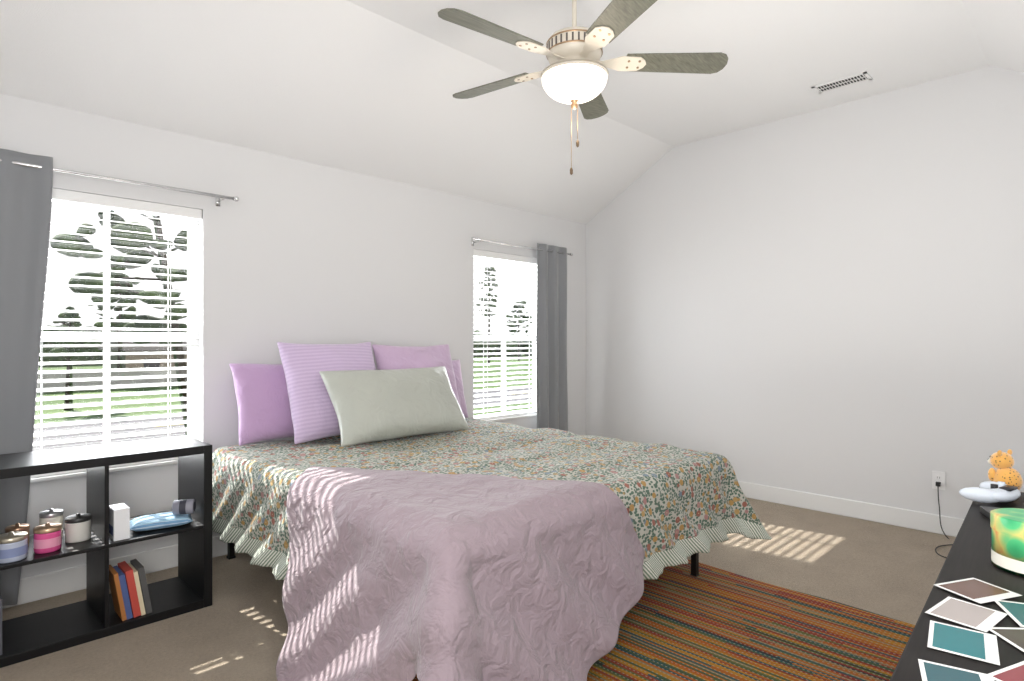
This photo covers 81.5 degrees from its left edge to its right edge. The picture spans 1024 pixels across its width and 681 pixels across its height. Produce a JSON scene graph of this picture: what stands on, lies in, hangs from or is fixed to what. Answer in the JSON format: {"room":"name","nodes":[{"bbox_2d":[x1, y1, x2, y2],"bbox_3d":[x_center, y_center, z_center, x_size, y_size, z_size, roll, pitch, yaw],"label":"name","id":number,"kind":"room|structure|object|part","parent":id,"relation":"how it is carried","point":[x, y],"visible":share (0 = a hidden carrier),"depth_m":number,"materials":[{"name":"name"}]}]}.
{"room":"bedroom","nodes":[
{"label":"bedroom","id":0,"kind":"room"},
{"bbox_2d":[0,93,585,578],"bbox_3d":[-1.237,0.050,4.101,5.750,2.440,0.150,0,0,-45],"label":"wall","id":1,"kind":"structure","parent":0,"point":[294,251],"depth_m":3.77,"materials":[{"name":"white paint"}]},
{"bbox_2d":[30,459,177,482],"bbox_3d":[-2.127,0.681,3.145,0.898,0.018,0.095,0,0,-45],"label":"window sill","id":2,"kind":"structure","parent":1,"relation":"attached to","point":[83,473],"depth_m":3.12,"materials":[{"name":"white"}]},
{"bbox_2d":[2,534,226,608],"bbox_3d":[-1.179,1.208,4.043,5.450,0.125,0.014,0,0,-45],"label":"baseboard","id":3,"kind":"structure","parent":1,"relation":"attached to","point":[49,584],"depth_m":3.01,"materials":[{"name":"white wood"}]},
{"bbox_2d":[34,201,198,450],"bbox_3d":[-2.178,-0.035,3.196,0.900,1.450,0.070,0,0,-45],"label":"window","id":4,"kind":"structure","parent":1,"relation":"in","point":[191,242],"depth_m":3.28,"materials":[{"name":"white plastic"}]},
{"bbox_3d":[-2.181,-0.035,3.200,0.810,1.360,0.004,0,0,-45],"label":"window glass","id":5,"kind":"part","parent":4,"relation":"part of","materials":[{"name":"clear glass"}]},
{"bbox_2d":[31,188,201,477],"bbox_3d":[-2.126,-0.044,3.144,0.888,1.428,0.072,0,0,-45],"label":"window blind","id":6,"kind":"object","parent":4,"relation":"attached to","point":[80,198],"visible":0.67,"depth_m":3.17,"materials":[{"name":"white plastic"}]},
{"bbox_2d":[0,148,238,605],"bbox_3d":[-2.195,0.172,2.945,1.616,2.115,0.130,0,0,-45],"label":"curtain","id":7,"kind":"object","parent":1,"relation":"hanging from","point":[26,182],"visible":0.96,"depth_m":2.79,"materials":[{"name":"grey fabric"}]},
{"bbox_3d":[-2.430,0.172,2.674,0.581,2.115,0.079,0,0,-45],"label":"panel","id":8,"kind":"part","parent":7,"relation":"part of","materials":[{"name":"grey fabric"}]},
{"bbox_3d":[-2.204,-0.818,2.953,1.616,0.056,0.105,0,0,-45],"label":"rod","id":9,"kind":"part","parent":7,"relation":"part of","materials":[{"name":"silver metal"}]},
{"bbox_2d":[474,257,536,417],"bbox_3d":[-0.071,-0.035,5.303,0.900,1.450,0.070,0,0,-45],"label":"window","id":10,"kind":"structure","parent":1,"relation":"in","point":[504,326],"depth_m":5.31,"materials":[{"name":"white plastic"}]},
{"bbox_3d":[-0.074,-0.035,5.307,0.810,1.360,0.004,0,0,-45],"label":"window glass","id":11,"kind":"part","parent":10,"relation":"part of","materials":[{"name":"clear glass"}]},
{"bbox_2d":[474,249,536,419],"bbox_3d":[-0.019,-0.044,5.252,0.888,1.428,0.072,0,0,-45],"label":"window blind","id":12,"kind":"object","parent":10,"relation":"attached to","point":[483,254],"visible":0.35,"depth_m":5.17,"materials":[{"name":"white plastic"}]},
{"bbox_2d":[486,413,536,421],"bbox_3d":[-0.019,0.681,5.252,0.898,0.018,0.095,0,0,-45],"label":"window sill","id":13,"kind":"structure","parent":1,"relation":"attached to","point":[512,417],"depth_m":5.22,"materials":[{"name":"white wood"}]},
{"bbox_2d":[471,237,572,430],"bbox_3d":[0.110,0.177,5.250,1.276,2.105,0.130,0,0,-45],"label":"curtain","id":14,"kind":"object","parent":1,"relation":"hanging from","point":[551,370],"visible":0.79,"depth_m":5.47,"materials":[{"name":"grey fabric"}]},
{"bbox_3d":[0.102,-0.808,5.258,1.276,0.056,0.105,0,0,-45],"label":"rod","id":15,"kind":"part","parent":14,"relation":"part of","materials":[{"name":"silver metal"}]},
{"bbox_3d":[0.376,0.177,5.480,0.458,2.105,0.080,0,0,-45],"label":"panel","id":16,"kind":"part","parent":14,"relation":"part of","materials":[{"name":"grey fabric"}]},
{"bbox_2d":[0,497,955,680],"bbox_3d":[0.286,1.330,2.577,5.750,0.120,4.460,0,0,-45],"label":"floor","id":17,"kind":"structure","parent":0,"point":[237,630],"depth_m":2.98,"materials":[{"name":"beige carpet"}]},
{"bbox_2d":[0,435,211,667],"bbox_3d":[-1.877,0.885,2.691,0.850,0.770,0.400,0,0,-45],"label":"cube shelf","id":18,"kind":"object","parent":17,"relation":"on","point":[93,616],"visible":0.79,"depth_m":2.66,"materials":[{"name":"black wood"}]},
{"bbox_2d":[0,593,1,654],"bbox_3d":[-2.083,1.121,2.407,0.012,0.220,0.230,0,0,-45],"label":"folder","id":19,"kind":"object","parent":18,"relation":"in","point":[0,624],"visible":1,"depth_m":2.33,"materials":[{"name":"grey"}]},
{"bbox_2d":[0,531,27,563],"bbox_3d":[-2.008,0.822,2.383,0.107,0.109,0.107,0,0,-45],"label":"candle","id":20,"kind":"object","parent":18,"relation":"in","point":[13,546],"visible":1,"depth_m":2.35,"materials":[{"name":"blue wax"}]},
{"bbox_2d":[5,523,29,545],"bbox_3d":[-2.100,0.826,2.524,0.082,0.101,0.082,0,0,-45],"label":"candle","id":21,"kind":"object","parent":18,"relation":"in","point":[19,527],"visible":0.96,"depth_m":2.52,"materials":[{"name":"brown metal"}]},
{"bbox_2d":[33,523,61,553],"bbox_3d":[-1.941,0.820,2.486,0.095,0.113,0.095,0,0,-45],"label":"candle","id":22,"kind":"object","parent":18,"relation":"in","point":[47,537],"visible":1,"depth_m":2.45,"materials":[{"name":"pink wax"}]},
{"bbox_2d":[39,508,63,536],"bbox_3d":[-2.043,0.811,2.638,0.087,0.131,0.087,0,0,-45],"label":"candle","id":23,"kind":"object","parent":18,"relation":"in","point":[51,515],"visible":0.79,"depth_m":2.62,"materials":[{"name":"white wax"}]},
{"bbox_2d":[65,513,91,542],"bbox_3d":[-1.909,0.818,2.616,0.097,0.116,0.097,0,0,-45],"label":"candle","id":24,"kind":"object","parent":18,"relation":"in","point":[77,527],"visible":1,"depth_m":2.58,"materials":[{"name":"white wax"}]},
{"bbox_2d":[109,564,126,620],"bbox_3d":[-1.765,1.123,2.652,0.146,0.215,0.017,0,9,45],"label":"book","id":25,"kind":"object","parent":18,"relation":"in","point":[116,593],"visible":0.89,"depth_m":2.61,"materials":[{"name":"brown paper"}]},
{"bbox_2d":[109,503,129,540],"bbox_3d":[-1.754,0.809,2.651,0.060,0.135,0.110,0,0,-45],"label":"box","id":26,"kind":"object","parent":18,"relation":"in","point":[119,521],"visible":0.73,"depth_m":2.62,"materials":[{"name":"white cardboard"}]},
{"bbox_2d":[113,565,132,619],"bbox_3d":[-1.750,1.129,2.666,0.146,0.203,0.023,0,9,45],"label":"book","id":27,"kind":"object","parent":18,"relation":"in","point":[125,594],"visible":0.64,"depth_m":2.62,"materials":[{"name":"blue paper"}]},
{"bbox_2d":[117,561,140,617],"bbox_3d":[-1.730,1.122,2.687,0.146,0.215,0.029,0,9,45],"label":"book","id":28,"kind":"object","parent":18,"relation":"in","point":[126,569],"visible":0.75,"depth_m":2.64,"materials":[{"name":"red paper"}]},
{"bbox_2d":[127,563,145,615],"bbox_3d":[-1.713,1.129,2.704,0.146,0.203,0.017,0,9,45],"label":"book","id":29,"kind":"object","parent":18,"relation":"in","point":[139,591],"visible":0.5,"depth_m":2.65,"materials":[{"name":"beige paper"}]},
{"bbox_2d":[130,559,151,613],"bbox_3d":[-1.697,1.123,2.720,0.146,0.215,0.023,0,9,45],"label":"book","id":30,"kind":"object","parent":18,"relation":"in","point":[137,565],"visible":0.75,"depth_m":2.67,"materials":[{"name":"grey paper"}]},
{"bbox_2d":[130,512,192,530],"bbox_3d":[-1.658,0.852,2.811,0.250,0.048,0.170,0,0,-33],"label":"pouch","id":31,"kind":"object","parent":18,"relation":"in","point":[156,521],"visible":0.92,"depth_m":2.76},
{"bbox_2d":[172,499,195,514],"bbox_3d":[-1.562,0.793,2.833,0.089,0.069,0.069,0,0,-15],"label":"speaker","id":32,"kind":"object","parent":31,"relation":"on","point":[184,506],"visible":1,"depth_m":2.81},
{"bbox_2d":[212,342,771,680],"bbox_3d":[-0.231,0.639,3.065,2.494,1.262,2.639,0,0,-45],"label":"bed","id":33,"kind":"object","parent":17,"relation":"on","point":[398,514],"visible":1,"depth_m":2.32,"materials":[{"name":"purple fabric"}]},
{"bbox_2d":[246,466,645,680],"bbox_3d":[-0.247,0.898,2.277,1.368,0.684,1.553,0,0,-45],"label":"blanket","id":34,"kind":"object","parent":33,"relation":"on","point":[388,573],"depth_m":2.03,"materials":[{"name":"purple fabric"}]},
{"bbox_2d":[412,559,914,680],"bbox_3d":[0.771,1.264,2.362,1.849,0.010,1.650,0,0,-45],"label":"rug","id":35,"kind":"object","parent":17,"relation":"on","point":[681,623],"visible":0.44,"depth_m":2.53,"materials":[{"name":"multicoloured fabric"}]},
{"bbox_2d":[935,544,952,557],"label":"power cord","id":36,"kind":"object","parent":17,"relation":"on","point":[947,544],"depth_m":3.62,"materials":[{"name":"black plastic"}]},
{"bbox_2d":[890,487,1023,680],"bbox_3d":[1.214,0.870,1.170,0.616,0.800,1.500,0,0,42],"label":"dresser","id":37,"kind":"object","parent":17,"relation":"on","point":[969,555],"visible":0.52,"depth_m":1.10,"materials":[{"name":"black wood"}]},
{"bbox_2d":[918,659,993,680],"bbox_3d":[0.608,0.469,0.807,0.086,0.001,0.108,0,0,30],"label":"photo","id":38,"kind":"object","parent":37,"relation":"on","point":[931,671],"visible":1,"depth_m":0.84,"materials":[{"name":"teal paper"}]},
{"bbox_2d":[927,620,999,664],"bbox_3d":[0.701,0.468,0.925,0.086,0.001,0.108,0,0,37],"label":"photo","id":39,"kind":"object","parent":37,"relation":"on","point":[973,644],"visible":1,"depth_m":0.92,"materials":[{"name":"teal paper"}]},
{"bbox_2d":[925,596,1007,631],"bbox_3d":[0.778,0.467,1.018,0.108,0.001,0.086,0,0,-36],"label":"photo","id":40,"kind":"object","parent":37,"relation":"on","point":[975,616],"visible":1,"depth_m":1.02,"materials":[{"name":"white paper"}]},
{"bbox_2d":[933,578,1021,603],"bbox_3d":[0.869,0.466,1.111,0.108,0.001,0.086,0,0,-18],"label":"photo","id":41,"kind":"object","parent":37,"relation":"on","point":[977,590],"visible":1,"depth_m":1.11,"materials":[{"name":"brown paper"}]},
{"bbox_2d":[980,506,998,518],"bbox_3d":[1.271,0.460,1.543,0.044,0.018,0.170,0,0,22],"label":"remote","id":42,"kind":"object","parent":37,"relation":"on","point":[985,510],"visible":0.08,"depth_m":1.60,"materials":[{"name":"black plastic"}]},
{"bbox_2d":[959,481,1020,502],"bbox_3d":[1.404,0.440,1.735,0.174,0.051,0.116,0,0,-33],"label":"controller","id":43,"kind":"object","parent":37,"relation":"on","point":[992,491],"visible":1,"depth_m":1.70,"materials":[{"name":"white plastic"}]},
{"bbox_2d":[985,661,1023,680],"bbox_3d":[0.728,0.468,0.813,0.108,0.001,0.086,0,0,-23],"label":"photo","id":44,"kind":"object","parent":37,"relation":"on","point":[1014,672],"visible":1,"depth_m":0.83,"materials":[{"name":"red paper"}]},
{"bbox_2d":[987,449,1022,489],"bbox_3d":[1.520,0.404,1.829,0.090,0.133,0.114,0,0,-18],"label":"plush","id":45,"kind":"object","parent":37,"relation":"on","point":[1001,462],"visible":0.67,"depth_m":1.82,"materials":[{"name":"orange fabric"}]},
{"bbox_2d":[990,627,1023,651],"bbox_3d":[0.812,0.467,0.914,0.086,0.001,0.108,0,0,2],"label":"photo","id":46,"kind":"object","parent":37,"relation":"on","point":[1014,637],"visible":1,"depth_m":0.94,"materials":[{"name":"white paper"}]},
{"bbox_2d":[990,508,1023,576],"bbox_3d":[1.070,0.415,1.218,0.140,0.108,0.140,0,0,42],"label":"tin","id":47,"kind":"object","parent":37,"relation":"on","point":[1007,539],"visible":0.98,"depth_m":1.21,"materials":[{"name":"green"}]},
{"bbox_2d":[995,600,1023,626],"bbox_3d":[0.889,0.467,1.006,0.086,0.001,0.108,0,0,20],"label":"photo","id":48,"kind":"object","parent":37,"relation":"on","point":[1014,611],"visible":1,"depth_m":1.03,"materials":[{"name":"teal paper"}]},
{"bbox_2d":[0,0,1023,223],"bbox_3d":[0.286,-1.528,2.577,5.750,0.884,4.460,0,0,-45],"label":"ceiling","id":49,"kind":"structure","parent":0,"point":[368,87],"depth_m":3.44,"materials":[{"name":"white paint"}]},
{"bbox_2d":[438,0,727,174],"bbox_3d":[0.248,-1.244,2.759,1.349,0.950,1.357,0,0,-45],"label":"ceiling fan","id":50,"kind":"object","parent":49,"relation":"hanging from","point":[574,73],"visible":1,"depth_m":2.68,"materials":[{"name":"beige wood"}]},
{"bbox_3d":[0.290,-1.468,2.765,0.316,0.502,0.316,0,0,-45],"label":"motor","id":51,"kind":"part","parent":50,"relation":"part of","materials":[{"name":"beige"}]},
{"bbox_3d":[0.290,-1.167,2.765,0.304,0.105,0.304,0,0,-45],"label":"lamp shade","id":52,"kind":"part","parent":50,"relation":"part of","materials":[{"name":"white glass"}]},
{"bbox_2d":[811,72,872,93],"bbox_3d":[2.199,-1.716,3.967,0.144,0.008,0.330,0,0,-45],"label":"ceiling vent","id":53,"kind":"object","parent":49,"relation":"in","point":[843,82],"visible":1,"depth_m":3.96,"materials":[{"name":"white metal"}]},
{"bbox_2d":[586,66,1023,518],"bbox_3d":[2.266,-0.250,4.557,0.150,3.040,4.460,0,0,-45],"label":"wall","id":54,"kind":"structure","parent":0,"point":[828,301],"depth_m":4.36,"materials":[{"name":"white paint"}]},
{"bbox_2d":[738,481,963,536],"bbox_3d":[2.208,1.208,4.499,0.014,0.125,4.160,0,0,-45],"label":"baseboard","id":55,"kind":"structure","parent":54,"relation":"attached to","point":[916,520],"depth_m":4.24,"materials":[{"name":"white wood"}]},
{"bbox_2d":[932,471,944,489],"bbox_3d":[2.796,0.920,3.899,0.032,0.116,0.070,0,0,-45],"label":"electrical outlet","id":56,"kind":"object","parent":54,"relation":"attached to","point":[938,478],"visible":1,"depth_m":3.90,"materials":[{"name":"white plastic"}]},
{"bbox_2d":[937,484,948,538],"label":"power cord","id":57,"kind":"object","parent":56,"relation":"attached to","point":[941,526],"depth_m":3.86,"materials":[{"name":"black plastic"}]},
{"label":"outside","id":58,"kind":"structure","parent":0,"visible":0},
{"bbox_2d":[33,210,531,450],"bbox_3d":[-119.642,-3.788,165.958,565.500,19.388,396.100,0,0,-45],"label":"view","id":59,"kind":"structure","parent":58,"point":[82,247],"depth_m":35.46,"materials":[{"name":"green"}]}
]}

